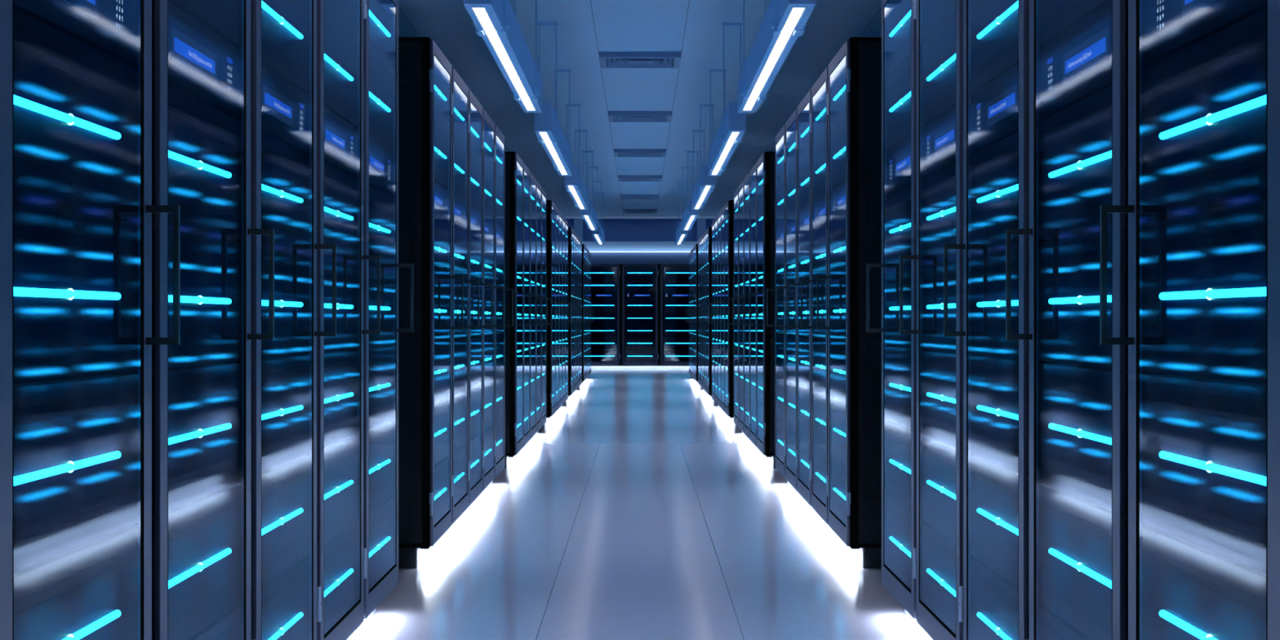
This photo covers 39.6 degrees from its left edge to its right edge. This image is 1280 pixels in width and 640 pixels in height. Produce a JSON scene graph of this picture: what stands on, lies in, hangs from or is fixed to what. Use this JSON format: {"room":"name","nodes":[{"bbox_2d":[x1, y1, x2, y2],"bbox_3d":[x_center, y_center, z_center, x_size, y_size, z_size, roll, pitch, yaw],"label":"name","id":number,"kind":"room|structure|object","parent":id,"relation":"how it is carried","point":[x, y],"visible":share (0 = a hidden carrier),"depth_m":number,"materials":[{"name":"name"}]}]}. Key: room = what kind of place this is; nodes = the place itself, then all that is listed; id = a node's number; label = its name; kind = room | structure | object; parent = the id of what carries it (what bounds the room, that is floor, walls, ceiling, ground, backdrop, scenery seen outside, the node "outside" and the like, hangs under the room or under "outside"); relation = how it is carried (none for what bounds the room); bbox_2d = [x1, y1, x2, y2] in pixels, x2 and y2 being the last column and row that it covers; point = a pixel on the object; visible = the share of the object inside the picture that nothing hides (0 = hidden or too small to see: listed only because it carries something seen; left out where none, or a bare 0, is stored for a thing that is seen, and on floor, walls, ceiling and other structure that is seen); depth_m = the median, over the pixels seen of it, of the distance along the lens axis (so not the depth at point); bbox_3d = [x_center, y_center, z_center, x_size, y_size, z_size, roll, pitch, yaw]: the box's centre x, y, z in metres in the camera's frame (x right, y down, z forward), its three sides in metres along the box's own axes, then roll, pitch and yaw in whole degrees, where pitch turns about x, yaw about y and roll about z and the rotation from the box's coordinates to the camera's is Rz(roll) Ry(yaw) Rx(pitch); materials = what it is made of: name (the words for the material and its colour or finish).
{"room":"server room","nodes":[
{"label":"server room","id":0,"kind":"room"},
{"bbox_2d":[352,369,927,639],"bbox_3d":[0.000,1.088,15.475,6.600,0.100,46.950,0,0,0],"label":"floor","id":1,"kind":"structure","parent":0,"point":[639,510],"depth_m":7.97,"materials":[{"name":"tile"}]},
{"bbox_2d":[0,0,180,639],"bbox_3d":[-1.338,-0.114,2.760,1.068,2.113,0.794,0,0,0],"label":"tall cabinet","id":2,"kind":"object","parent":1,"relation":"on","point":[77,208],"visible":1,"depth_m":2.74,"materials":[{"name":"black"}]},
{"bbox_2d":[66,113,74,124],"bbox_3d":[-0.869,-0.306,2.712,0.012,0.018,0.018,0,0,0],"label":"indicator light","id":3,"kind":"object","parent":2,"relation":"on","point":[71,120],"depth_m":2.71,"materials":[{"name":"plastic"}]},
{"bbox_2d":[66,461,74,472],"bbox_3d":[-0.869,0.224,2.712,0.012,0.018,0.018,0,0,0],"label":"indicator light","id":4,"kind":"object","parent":2,"relation":"on","point":[70,464],"depth_m":2.71,"materials":[{"name":"plastic"}]},
{"bbox_2d":[67,288,74,299],"bbox_3d":[-0.869,-0.040,2.712,0.012,0.018,0.018,0,0,0],"label":"indicator light","id":5,"kind":"object","parent":2,"relation":"on","point":[71,296],"depth_m":2.71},
{"bbox_2d":[151,0,274,639],"bbox_3d":[-1.338,-0.114,3.560,1.068,2.113,0.794,0,0,0],"label":"tall cabinet","id":6,"kind":"object","parent":1,"relation":"on","point":[202,49],"visible":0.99,"depth_m":3.53,"materials":[{"name":"black"}]},
{"bbox_2d":[251,0,336,639],"bbox_3d":[-1.338,-0.114,4.360,1.068,2.113,0.794,0,0,0],"label":"tall cabinet","id":7,"kind":"object","parent":1,"relation":"on","point":[284,32],"visible":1,"depth_m":4.36,"materials":[{"name":"black"}]},
{"bbox_2d":[316,0,380,639],"bbox_3d":[-1.338,-0.114,5.160,1.068,2.113,0.794,0,0,0],"label":"tall cabinet","id":8,"kind":"object","parent":1,"relation":"on","point":[340,23],"visible":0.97,"depth_m":5.17,"materials":[{"name":"black"}]},
{"bbox_2d":[346,608,376,639],"bbox_3d":[-1.350,0.991,4.360,0.924,0.095,3.846,0,0,0],"label":"light strip","id":9,"kind":"object","parent":1,"relation":"on","point":[373,613],"visible":0.07,"depth_m":5.98,"materials":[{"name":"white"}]},
{"bbox_2d":[363,0,413,618],"bbox_3d":[-1.338,-0.114,5.960,1.068,2.113,0.794,0,0,0],"label":"tall cabinet","id":10,"kind":"object","parent":1,"relation":"on","point":[380,17],"visible":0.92,"depth_m":5.98,"materials":[{"name":"black"}]},
{"bbox_2d":[398,36,463,547],"bbox_3d":[-1.338,-0.114,7.750,1.068,2.113,0.794,0,0,0],"label":"tall cabinet","id":11,"kind":"object","parent":1,"relation":"on","point":[424,72],"visible":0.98,"depth_m":7.37,"materials":[{"name":"black"}]},
{"bbox_2d":[398,480,493,568],"bbox_3d":[-1.350,0.991,9.350,0.924,0.095,3.846,0,0,0],"label":"plinth","id":12,"kind":"object","parent":1,"relation":"on","point":[408,557],"visible":0.18,"depth_m":7.46,"materials":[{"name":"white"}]},
{"bbox_2d":[451,66,479,524],"bbox_3d":[-1.338,-0.114,8.550,1.068,2.113,0.794,0,0,0],"label":"tall cabinet","id":13,"kind":"object","parent":1,"relation":"on","point":[460,90],"visible":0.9,"depth_m":8.50,"materials":[{"name":"black"}]},
{"bbox_2d":[468,88,492,506],"bbox_3d":[-1.338,-0.114,9.350,1.068,2.113,0.794,0,0,0],"label":"tall cabinet","id":14,"kind":"object","parent":1,"relation":"on","point":[475,108],"visible":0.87,"depth_m":9.30,"materials":[{"name":"black"}]},
{"bbox_2d":[482,107,503,490],"bbox_3d":[-1.338,-0.114,10.150,1.068,2.113,0.794,0,0,0],"label":"tall cabinet","id":15,"kind":"object","parent":1,"relation":"on","point":[488,125],"visible":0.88,"depth_m":10.05,"materials":[{"name":"black"}]},
{"bbox_2d":[494,124,513,477],"bbox_3d":[-1.338,-0.114,10.950,1.068,2.113,0.794,0,0,0],"label":"tall cabinet","id":16,"kind":"object","parent":1,"relation":"on","point":[500,139],"visible":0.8,"depth_m":10.93,"materials":[{"name":"black"}]},
{"bbox_2d":[505,151,530,455],"bbox_3d":[-1.338,-0.114,12.740,1.068,2.113,0.794,0,0,0],"label":"tall cabinet","id":17,"kind":"object","parent":1,"relation":"on","point":[513,163],"visible":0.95,"depth_m":12.35,"materials":[{"name":"black"}]},
{"bbox_2d":[504,431,537,468],"bbox_3d":[-1.350,0.991,14.340,0.924,0.095,3.846,0,0,0],"label":"plinth","id":18,"kind":"object","parent":1,"relation":"on","point":[508,459],"visible":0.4,"depth_m":12.97,"materials":[{"name":"white"}]},
{"bbox_2d":[523,162,537,446],"bbox_3d":[-1.338,-0.114,13.540,1.068,2.113,0.794,0,0,0],"label":"tall cabinet","id":19,"kind":"object","parent":1,"relation":"on","point":[526,171],"visible":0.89,"depth_m":13.52,"materials":[{"name":"black"}]},
{"bbox_2d":[529,171,542,439],"bbox_3d":[-1.338,-0.114,14.340,1.068,2.113,0.794,0,0,0],"label":"tall cabinet","id":20,"kind":"object","parent":1,"relation":"on","point":[532,180],"visible":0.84,"depth_m":14.36,"materials":[{"name":"black"}]},
{"bbox_2d":[536,180,547,432],"bbox_3d":[-1.338,-0.114,15.140,1.068,2.113,0.794,0,0,0],"label":"tall cabinet","id":21,"kind":"object","parent":1,"relation":"on","point":[538,185],"visible":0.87,"depth_m":15.18,"materials":[{"name":"black"}]},
{"bbox_2d":[541,186,552,426],"bbox_3d":[-1.338,-0.114,15.940,1.068,2.113,0.794,0,0,0],"label":"tall cabinet","id":22,"kind":"object","parent":1,"relation":"on","point":[543,192],"visible":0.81,"depth_m":15.95,"materials":[{"name":"black"}]},
{"bbox_2d":[542,405,561,426],"bbox_3d":[-1.350,0.991,19.330,0.924,0.095,3.846,0,0,0],"label":"plinth","id":23,"kind":"object","parent":1,"relation":"on","point":[548,418],"visible":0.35,"depth_m":18.20,"materials":[{"name":"white"}]},
{"bbox_2d":[546,200,560,416],"bbox_3d":[-1.338,-0.114,17.730,1.068,2.113,0.794,0,0,0],"label":"tall cabinet","id":24,"kind":"object","parent":1,"relation":"on","point":[550,206],"visible":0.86,"depth_m":17.34,"materials":[{"name":"black"}]},
{"bbox_2d":[555,206,564,411],"bbox_3d":[-1.338,-0.114,18.530,1.068,2.113,0.794,0,0,0],"label":"tall cabinet","id":25,"kind":"object","parent":1,"relation":"on","point":[557,209],"visible":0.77,"depth_m":18.64,"materials":[{"name":"black"}]},
{"bbox_2d":[559,211,567,407],"bbox_3d":[-1.338,-0.114,19.330,1.068,2.113,0.794,0,0,0],"label":"tall cabinet","id":26,"kind":"object","parent":1,"relation":"on","point":[560,213],"visible":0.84,"depth_m":19.42,"materials":[{"name":"black"}]},
{"bbox_2d":[562,215,570,404],"bbox_3d":[-1.338,-0.114,20.130,1.068,2.113,0.794,0,0,0],"label":"tall cabinet","id":27,"kind":"object","parent":1,"relation":"on","point":[563,218],"visible":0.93,"depth_m":20.27,"materials":[{"name":"black"}]},
{"bbox_2d":[565,219,573,400],"bbox_3d":[-1.338,-0.114,20.930,1.068,2.113,0.794,0,0,0],"label":"tall cabinet","id":28,"kind":"object","parent":1,"relation":"on","point":[566,222],"visible":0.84,"depth_m":20.95,"materials":[{"name":"black"}]},
{"bbox_2d":[568,226,577,395],"bbox_3d":[-1.338,-0.114,22.720,1.068,2.113,0.794,0,0,0],"label":"tall cabinet","id":29,"kind":"object","parent":1,"relation":"on","point":[571,232],"visible":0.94,"depth_m":22.35,"materials":[{"name":"black"}]},
{"bbox_2d":[573,231,580,391],"bbox_3d":[-1.338,-0.114,23.520,1.068,2.113,0.794,0,0,0],"label":"tall cabinet","id":30,"kind":"object","parent":1,"relation":"on","point":[575,233],"visible":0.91,"depth_m":23.58,"materials":[{"name":"black"}]},
{"bbox_2d":[576,234,582,389],"bbox_3d":[-1.338,-0.114,24.320,1.068,2.113,0.794,0,0,0],"label":"tall cabinet","id":31,"kind":"object","parent":1,"relation":"on","point":[576,234],"visible":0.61,"depth_m":24.48,"materials":[{"name":"black"}]},
{"bbox_2d":[577,236,583,386],"bbox_3d":[-1.338,-0.114,25.120,1.068,2.113,0.794,0,0,0],"label":"tall cabinet","id":32,"kind":"object","parent":1,"relation":"on","point":[579,238],"visible":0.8,"depth_m":25.16,"materials":[{"name":"black"}]},
{"bbox_2d":[580,240,585,384],"bbox_3d":[-1.338,-0.114,25.920,1.068,2.113,0.794,0,0,0],"label":"tall cabinet","id":33,"kind":"object","parent":1,"relation":"on","point":[580,240],"visible":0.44,"depth_m":25.86,"materials":[{"name":"black"}]},
{"bbox_2d":[582,244,589,381],"bbox_3d":[-1.338,-0.114,27.710,1.068,2.113,0.794,0,0,0],"label":"tall cabinet","id":34,"kind":"object","parent":1,"relation":"on","point":[583,245],"visible":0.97,"depth_m":27.34,"materials":[{"name":"black"}]},
{"bbox_2d":[585,246,590,379],"bbox_3d":[-1.338,-0.114,28.510,1.068,2.113,0.794,0,0,0],"label":"tall cabinet","id":35,"kind":"object","parent":1,"relation":"on","point":[585,246],"visible":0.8,"depth_m":28.59,"materials":[{"name":"black"}]},
{"bbox_2d":[586,248,591,377],"bbox_3d":[-1.338,-0.114,29.310,1.068,2.113,0.794,0,0,0],"label":"tall cabinet","id":36,"kind":"object","parent":1,"relation":"on","point":[587,249],"visible":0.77,"depth_m":29.50,"materials":[{"name":"black"}]},
{"bbox_2d":[588,250,593,375],"bbox_3d":[-1.338,-0.114,30.110,1.068,2.113,0.794,0,0,0],"label":"tall cabinet","id":37,"kind":"object","parent":1,"relation":"on","point":[588,251],"visible":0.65,"depth_m":30.45,"materials":[{"name":"black"}]},
{"bbox_2d":[590,253,594,373],"bbox_3d":[-1.338,-0.114,30.910,1.068,2.113,0.794,0,0,0],"label":"tall cabinet","id":38,"kind":"object","parent":1,"relation":"on","point":[590,253],"visible":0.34,"depth_m":30.99,"materials":[{"name":"black"}]},
{"bbox_2d":[591,264,621,364],"bbox_3d":[-0.800,-0.114,37.678,0.794,2.113,1.068,0,0,0],"label":"tall cabinet","id":39,"kind":"object","parent":1,"relation":"on","point":[606,279],"visible":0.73,"depth_m":37.21,"materials":[{"name":"black"}]},
{"bbox_2d":[591,364,688,369],"bbox_3d":[0.000,0.991,37.675,2.400,0.095,0.890,0,0,0],"label":"plinth","id":40,"kind":"object","parent":1,"relation":"on","point":[593,366],"visible":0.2,"depth_m":37.28,"materials":[{"name":"white"}]},
{"bbox_2d":[621,264,658,364],"bbox_3d":[0.000,-0.114,37.678,0.794,2.113,1.068,0,0,0],"label":"tall cabinet","id":41,"kind":"object","parent":1,"relation":"on","point":[639,282],"visible":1,"depth_m":37.21,"materials":[{"name":"black"}]},
{"bbox_2d":[591,364,688,365],"bbox_3d":[0.000,0.953,37.247,2.340,0.017,0.034,0,0,0],"label":"light","id":42,"kind":"object","parent":1,"relation":"attached to","point":[591,365],"depth_m":37.23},
{"bbox_2d":[658,264,688,364],"bbox_3d":[0.800,-0.114,37.678,0.794,2.113,1.068,0,0,0],"label":"tall cabinet","id":43,"kind":"object","parent":1,"relation":"on","point":[673,279],"visible":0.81,"depth_m":37.21,"materials":[{"name":"black"}]},
{"bbox_2d":[685,253,689,373],"bbox_3d":[1.338,-0.114,30.910,1.068,2.113,0.794,0,0,0],"label":"tall cabinet","id":44,"kind":"object","parent":1,"relation":"on","point":[689,253],"visible":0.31,"depth_m":30.99,"materials":[{"name":"black"}]},
{"bbox_2d":[686,250,691,375],"bbox_3d":[1.338,-0.114,30.110,1.068,2.113,0.794,0,0,0],"label":"tall cabinet","id":45,"kind":"object","parent":1,"relation":"on","point":[691,251],"visible":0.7,"depth_m":30.45,"materials":[{"name":"black"}]},
{"bbox_2d":[688,248,693,377],"bbox_3d":[1.338,-0.114,29.310,1.068,2.113,0.794,0,0,0],"label":"tall cabinet","id":46,"kind":"object","parent":1,"relation":"on","point":[692,249],"visible":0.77,"depth_m":29.50,"materials":[{"name":"black"}]},
{"bbox_2d":[689,246,694,379],"bbox_3d":[1.338,-0.114,28.510,1.068,2.113,0.794,0,0,0],"label":"tall cabinet","id":47,"kind":"object","parent":1,"relation":"on","point":[694,246],"visible":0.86,"depth_m":28.59,"materials":[{"name":"black"}]},
{"bbox_2d":[690,244,697,381],"bbox_3d":[1.338,-0.114,27.710,1.068,2.113,0.794,0,0,0],"label":"tall cabinet","id":48,"kind":"object","parent":1,"relation":"on","point":[696,245],"visible":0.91,"depth_m":27.34,"materials":[{"name":"black"}]},
{"bbox_2d":[694,240,699,384],"bbox_3d":[1.338,-0.114,25.920,1.068,2.113,0.794,0,0,0],"label":"tall cabinet","id":49,"kind":"object","parent":1,"relation":"on","point":[699,240],"visible":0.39,"depth_m":25.86,"materials":[{"name":"black"}]},
{"bbox_2d":[696,236,702,386],"bbox_3d":[1.338,-0.114,25.120,1.068,2.113,0.794,0,0,0],"label":"tall cabinet","id":50,"kind":"object","parent":1,"relation":"on","point":[700,238],"visible":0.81,"depth_m":25.16,"materials":[{"name":"black"}]},
{"bbox_2d":[697,234,703,389],"bbox_3d":[1.338,-0.114,24.320,1.068,2.113,0.794,0,0,0],"label":"tall cabinet","id":51,"kind":"object","parent":1,"relation":"on","point":[703,234],"visible":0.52,"depth_m":24.48,"materials":[{"name":"black"}]},
{"bbox_2d":[699,231,706,391],"bbox_3d":[1.338,-0.114,23.520,1.068,2.113,0.794,0,0,0],"label":"tall cabinet","id":52,"kind":"object","parent":1,"relation":"on","point":[704,233],"visible":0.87,"depth_m":23.58,"materials":[{"name":"black"}]},
{"bbox_2d":[702,226,711,395],"bbox_3d":[1.338,-0.114,22.720,1.068,2.113,0.794,0,0,0],"label":"tall cabinet","id":53,"kind":"object","parent":1,"relation":"on","point":[708,232],"visible":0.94,"depth_m":22.35,"materials":[{"name":"black"}]},
{"bbox_2d":[706,219,714,400],"bbox_3d":[1.338,-0.114,20.930,1.068,2.113,0.794,0,0,0],"label":"tall cabinet","id":54,"kind":"object","parent":1,"relation":"on","point":[713,222],"visible":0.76,"depth_m":20.95,"materials":[{"name":"black"}]},
{"bbox_2d":[709,215,717,404],"bbox_3d":[1.338,-0.114,20.130,1.068,2.113,0.794,0,0,0],"label":"tall cabinet","id":55,"kind":"object","parent":1,"relation":"on","point":[716,218],"visible":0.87,"depth_m":20.27,"materials":[{"name":"black"}]},
{"bbox_2d":[712,211,720,407],"bbox_3d":[1.338,-0.114,19.330,1.068,2.113,0.794,0,0,0],"label":"tall cabinet","id":56,"kind":"object","parent":1,"relation":"on","point":[719,213],"visible":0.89,"depth_m":19.42,"materials":[{"name":"black"}]},
{"bbox_2d":[715,206,724,411],"bbox_3d":[1.338,-0.114,18.530,1.068,2.113,0.794,0,0,0],"label":"tall cabinet","id":57,"kind":"object","parent":1,"relation":"on","point":[722,209],"visible":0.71,"depth_m":18.64,"materials":[{"name":"black"}]},
{"bbox_2d":[719,200,733,416],"bbox_3d":[1.338,-0.114,17.730,1.068,2.113,0.794,0,0,0],"label":"tall cabinet","id":58,"kind":"object","parent":1,"relation":"on","point":[729,206],"visible":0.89,"depth_m":17.34,"materials":[{"name":"black"}]},
{"bbox_2d":[718,405,737,426],"bbox_3d":[1.350,0.991,19.330,0.924,0.095,3.846,0,0,0],"label":"plinth","id":59,"kind":"object","parent":1,"relation":"on","point":[731,418],"visible":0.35,"depth_m":18.20,"materials":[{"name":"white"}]},
{"bbox_2d":[727,186,738,426],"bbox_3d":[1.338,-0.114,15.940,1.068,2.113,0.794,0,0,0],"label":"tall cabinet","id":60,"kind":"object","parent":1,"relation":"on","point":[736,192],"visible":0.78,"depth_m":15.95,"materials":[{"name":"black"}]},
{"bbox_2d":[732,180,743,432],"bbox_3d":[1.338,-0.114,15.140,1.068,2.113,0.794,0,0,0],"label":"tall cabinet","id":61,"kind":"object","parent":1,"relation":"on","point":[741,185],"visible":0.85,"depth_m":15.18,"materials":[{"name":"black"}]},
{"bbox_2d":[737,171,750,439],"bbox_3d":[1.338,-0.114,14.340,1.068,2.113,0.794,0,0,0],"label":"tall cabinet","id":62,"kind":"object","parent":1,"relation":"on","point":[747,180],"visible":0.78,"depth_m":14.36,"materials":[{"name":"black"}]},
{"bbox_2d":[742,162,756,446],"bbox_3d":[1.338,-0.114,13.540,1.068,2.113,0.794,0,0,0],"label":"tall cabinet","id":63,"kind":"object","parent":1,"relation":"on","point":[753,171],"visible":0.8,"depth_m":13.52,"materials":[{"name":"black"}]},
{"bbox_2d":[742,431,775,468],"bbox_3d":[1.350,0.991,14.340,0.924,0.095,3.846,0,0,0],"label":"plinth","id":64,"kind":"object","parent":1,"relation":"on","point":[770,459],"visible":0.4,"depth_m":12.97,"materials":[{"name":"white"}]},
{"bbox_2d":[749,151,774,455],"bbox_3d":[1.338,-0.114,12.740,1.068,2.113,0.794,0,0,0],"label":"tall cabinet","id":65,"kind":"object","parent":1,"relation":"on","point":[766,163],"visible":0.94,"depth_m":12.35,"materials":[{"name":"black"}]},
{"bbox_2d":[766,124,785,477],"bbox_3d":[1.338,-0.114,10.950,1.068,2.113,0.794,0,0,0],"label":"tall cabinet","id":66,"kind":"object","parent":1,"relation":"on","point":[780,139],"visible":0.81,"depth_m":10.93,"materials":[{"name":"black"}]},
{"bbox_2d":[776,107,797,490],"bbox_3d":[1.338,-0.114,10.150,1.068,2.113,0.794,0,0,0],"label":"tall cabinet","id":67,"kind":"object","parent":1,"relation":"on","point":[791,125],"visible":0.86,"depth_m":10.11,"materials":[{"name":"black"}]},
{"bbox_2d":[787,88,811,506],"bbox_3d":[1.338,-0.114,9.350,1.068,2.113,0.794,0,0,0],"label":"tall cabinet","id":68,"kind":"object","parent":1,"relation":"on","point":[804,108],"visible":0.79,"depth_m":9.30,"materials":[{"name":"black"}]},
{"bbox_2d":[800,66,828,524],"bbox_3d":[1.338,-0.114,8.550,1.068,2.113,0.794,0,0,0],"label":"tall cabinet","id":69,"kind":"object","parent":1,"relation":"on","point":[820,90],"visible":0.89,"depth_m":8.46,"materials":[{"name":"black"}]},
{"bbox_2d":[786,480,881,568],"bbox_3d":[1.350,0.991,9.350,0.924,0.095,3.846,0,0,0],"label":"plinth","id":70,"kind":"object","parent":1,"relation":"on","point":[867,557],"visible":0.18,"depth_m":7.46,"materials":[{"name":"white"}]},
{"bbox_2d":[816,36,881,547],"bbox_3d":[1.338,-0.114,7.750,1.068,2.113,0.794,0,0,0],"label":"tall cabinet","id":71,"kind":"object","parent":1,"relation":"on","point":[855,72],"visible":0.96,"depth_m":7.37,"materials":[{"name":"black"}]},
{"bbox_2d":[866,0,916,618],"bbox_3d":[1.338,-0.114,5.960,1.068,2.113,0.794,0,0,0],"label":"tall cabinet","id":72,"kind":"object","parent":1,"relation":"on","point":[899,17],"visible":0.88,"depth_m":5.98,"materials":[{"name":"black"}]},
{"bbox_2d":[903,608,933,639],"bbox_3d":[1.350,0.991,4.360,0.924,0.095,3.846,0,0,0],"label":"plinth","id":73,"kind":"object","parent":1,"relation":"on","point":[906,613],"visible":0.07,"depth_m":5.98,"materials":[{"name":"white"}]},
{"bbox_2d":[899,0,963,639],"bbox_3d":[1.338,-0.114,5.160,1.068,2.113,0.794,0,0,0],"label":"tall cabinet","id":74,"kind":"object","parent":1,"relation":"on","point":[940,23],"visible":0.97,"depth_m":5.17,"materials":[{"name":"black"}]},
{"bbox_2d":[943,0,1028,639],"bbox_3d":[1.338,-0.114,4.360,1.068,2.113,0.794,0,0,0],"label":"tall cabinet","id":75,"kind":"object","parent":1,"relation":"on","point":[996,32],"visible":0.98,"depth_m":4.39,"materials":[{"name":"black"}]},
{"bbox_2d":[1005,0,1128,639],"bbox_3d":[1.338,-0.114,3.560,1.068,2.113,0.794,0,0,0],"label":"tall cabinet","id":76,"kind":"object","parent":1,"relation":"on","point":[1078,49],"visible":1,"depth_m":3.56,"materials":[{"name":"black"}]},
{"bbox_2d":[1099,0,1279,639],"bbox_3d":[1.338,-0.114,2.760,1.068,2.113,0.794,0,0,0],"label":"tall cabinet","id":77,"kind":"object","parent":1,"relation":"on","point":[1202,209],"visible":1,"depth_m":2.75,"materials":[{"name":"black"}]},
{"bbox_2d":[1205,288,1212,299],"bbox_3d":[0.869,-0.040,2.712,0.012,0.018,0.018,0,0,0],"label":"indicator light","id":78,"kind":"object","parent":77,"relation":"on","point":[1208,296],"depth_m":2.71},
{"bbox_2d":[1205,113,1213,124],"bbox_3d":[0.869,-0.306,2.712,0.012,0.018,0.018,0,0,0],"label":"indicator light","id":79,"kind":"object","parent":77,"relation":"on","point":[1208,120],"depth_m":2.71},
{"bbox_2d":[1205,461,1213,472],"bbox_3d":[0.869,0.224,2.712,0.012,0.018,0.018,0,0,0],"label":"indicator light","id":80,"kind":"object","parent":77,"relation":"on","point":[1208,464],"depth_m":2.71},
{"bbox_2d":[398,0,881,219],"bbox_3d":[0.000,-2.247,15.475,6.600,0.100,46.950,0,0,0],"label":"ceiling","id":81,"kind":"structure","parent":0,"point":[585,28],"depth_m":16.14,"materials":[{"name":"paint"}]},
{"bbox_2d":[463,0,542,112],"bbox_3d":[-0.682,-1.756,9.415,0.160,0.882,3.930,0,0,0],"label":"lamp","id":82,"kind":"object","parent":81,"relation":"hanging from","point":[495,21],"visible":1,"depth_m":8.97,"materials":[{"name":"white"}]},
{"bbox_2d":[533,22,572,176],"bbox_3d":[-0.682,-1.756,14.405,0.160,0.882,3.930,0,0,0],"label":"lamp","id":83,"kind":"object","parent":81,"relation":"hanging from","point":[547,127],"visible":0.99,"depth_m":13.39,"materials":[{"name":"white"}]},
{"bbox_2d":[564,104,587,209],"bbox_3d":[-0.682,-1.756,19.395,0.160,0.882,3.930,0,0,0],"label":"lamp","id":84,"kind":"object","parent":81,"relation":"hanging from","point":[575,185],"visible":1,"depth_m":18.24,"materials":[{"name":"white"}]},
{"bbox_2d":[581,151,598,230],"bbox_3d":[-0.682,-1.756,24.385,0.160,0.882,3.930,0,0,0],"label":"lamp","id":85,"kind":"object","parent":81,"relation":"hanging from","point":[589,215],"visible":0.99,"depth_m":23.40,"materials":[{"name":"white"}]},
{"bbox_2d":[591,181,604,244],"bbox_3d":[-0.682,-1.756,29.375,0.160,0.882,3.930,0,0,0],"label":"lamp","id":86,"kind":"object","parent":81,"relation":"hanging from","point":[598,235],"visible":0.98,"depth_m":28.15,"materials":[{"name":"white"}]},
{"bbox_2d":[599,51,680,68],"bbox_3d":[0.000,-2.174,14.870,0.674,0.047,0.640,0,0,0],"label":"ceiling vent","id":87,"kind":"object","parent":81,"relation":"in","point":[607,60],"visible":1,"depth_m":14.75,"materials":[{"name":"blue metal"}]},
{"bbox_2d":[608,111,671,122],"bbox_3d":[0.000,-2.174,19.010,0.674,0.047,0.640,0,0,0],"label":"ceiling vent","id":88,"kind":"object","parent":81,"relation":"in","point":[613,116],"visible":1,"depth_m":18.89,"materials":[{"name":"blue metal"}]},
{"bbox_2d":[613,148,666,157],"bbox_3d":[0.000,-2.174,23.150,0.674,0.047,0.640,0,0,0],"label":"ceiling vent","id":89,"kind":"object","parent":81,"relation":"in","point":[618,153],"visible":1,"depth_m":22.98,"materials":[{"name":"blue metal"}]},
{"bbox_2d":[617,175,662,181],"bbox_3d":[0.000,-2.174,27.290,0.674,0.047,0.640,0,0,0],"label":"ceiling vent","id":90,"kind":"object","parent":81,"relation":"in","point":[620,178],"visible":1,"depth_m":26.99,"materials":[{"name":"blue metal"}]},
{"bbox_2d":[620,194,659,199],"bbox_3d":[0.000,-2.174,31.430,0.674,0.047,0.640,0,0,0],"label":"ceiling vent","id":91,"kind":"object","parent":81,"relation":"in","point":[624,197],"visible":1,"depth_m":31.11,"materials":[{"name":"blue metal"}]},
{"bbox_2d":[622,208,657,213],"bbox_3d":[0.000,-2.174,35.570,0.674,0.047,0.640,0,0,0],"label":"ceiling vent","id":92,"kind":"object","parent":81,"relation":"in","point":[624,211],"visible":1,"depth_m":35.25,"materials":[{"name":"blue metal"}]},
{"bbox_2d":[675,181,688,244],"bbox_3d":[0.682,-1.756,29.375,0.160,0.882,3.930,0,0,0],"label":"lamp","id":93,"kind":"object","parent":81,"relation":"hanging from","point":[681,235],"visible":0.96,"depth_m":28.15,"materials":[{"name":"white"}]},
{"bbox_2d":[681,151,698,230],"bbox_3d":[0.682,-1.756,24.385,0.160,0.882,3.930,0,0,0],"label":"lamp","id":94,"kind":"object","parent":81,"relation":"hanging from","point":[690,215],"visible":0.99,"depth_m":23.40,"materials":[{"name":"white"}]},
{"bbox_2d":[692,104,715,209],"bbox_3d":[0.682,-1.756,19.395,0.160,0.882,3.930,0,0,0],"label":"lamp","id":95,"kind":"object","parent":81,"relation":"hanging from","point":[704,185],"visible":0.98,"depth_m":18.24,"materials":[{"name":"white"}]},
{"bbox_2d":[707,22,746,176],"bbox_3d":[0.682,-1.756,14.405,0.160,0.882,3.930,0,0,0],"label":"lamp","id":96,"kind":"object","parent":81,"relation":"hanging from","point":[732,127],"visible":1,"depth_m":13.39,"materials":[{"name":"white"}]},
{"bbox_2d":[737,0,816,112],"bbox_3d":[0.682,-1.756,9.415,0.160,0.882,3.930,0,0,0],"label":"lamp","id":97,"kind":"object","parent":81,"relation":"hanging from","point":[784,21],"visible":1,"depth_m":8.97,"materials":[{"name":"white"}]},
{"bbox_2d":[566,219,713,241],"bbox_3d":[0.000,-1.780,38.875,6.600,0.835,0.150,0,0,0],"label":"wall","id":98,"kind":"structure","parent":0,"point":[615,230],"depth_m":38.80,"materials":[{"name":"blue"}]},
{"bbox_2d":[573,217,582,241],"bbox_3d":[-1.330,-1.947,38.550,0.180,0.500,0.400,0,0,0],"label":"wall","id":99,"kind":"structure","parent":98,"relation":"attached to","point":[578,222],"depth_m":38.35,"materials":[{"name":"blue"}]},
{"bbox_2d":[582,241,697,251],"bbox_3d":[0.000,-1.587,38.585,6.600,0.220,0.430,0,0,0],"label":"trim","id":100,"kind":"structure","parent":98,"relation":"attached to","point":[591,246],"depth_m":38.37,"materials":[{"name":"blue"}]},
{"bbox_2d":[697,217,706,241],"bbox_3d":[1.330,-1.947,38.550,0.180,0.500,0.400,0,0,0],"label":"wall","id":101,"kind":"structure","parent":98,"relation":"attached to","point":[701,222],"depth_m":38.35,"materials":[{"name":"blue"}]},
{"bbox_2d":[590,252,689,264],"bbox_3d":[0.000,-0.212,38.400,6.600,2.500,0.100,0,0,0],"label":"wall","id":102,"kind":"structure","parent":0,"point":[597,258],"depth_m":38.35,"materials":[{"name":"blue"}]},
{"bbox_2d":[589,251,690,252],"bbox_3d":[0.000,-1.469,38.307,6.580,0.010,0.085,0,0,0],"label":"light","id":103,"kind":"object","parent":102,"relation":"attached to","point":[589,251],"visible":0.29,"depth_m":38.26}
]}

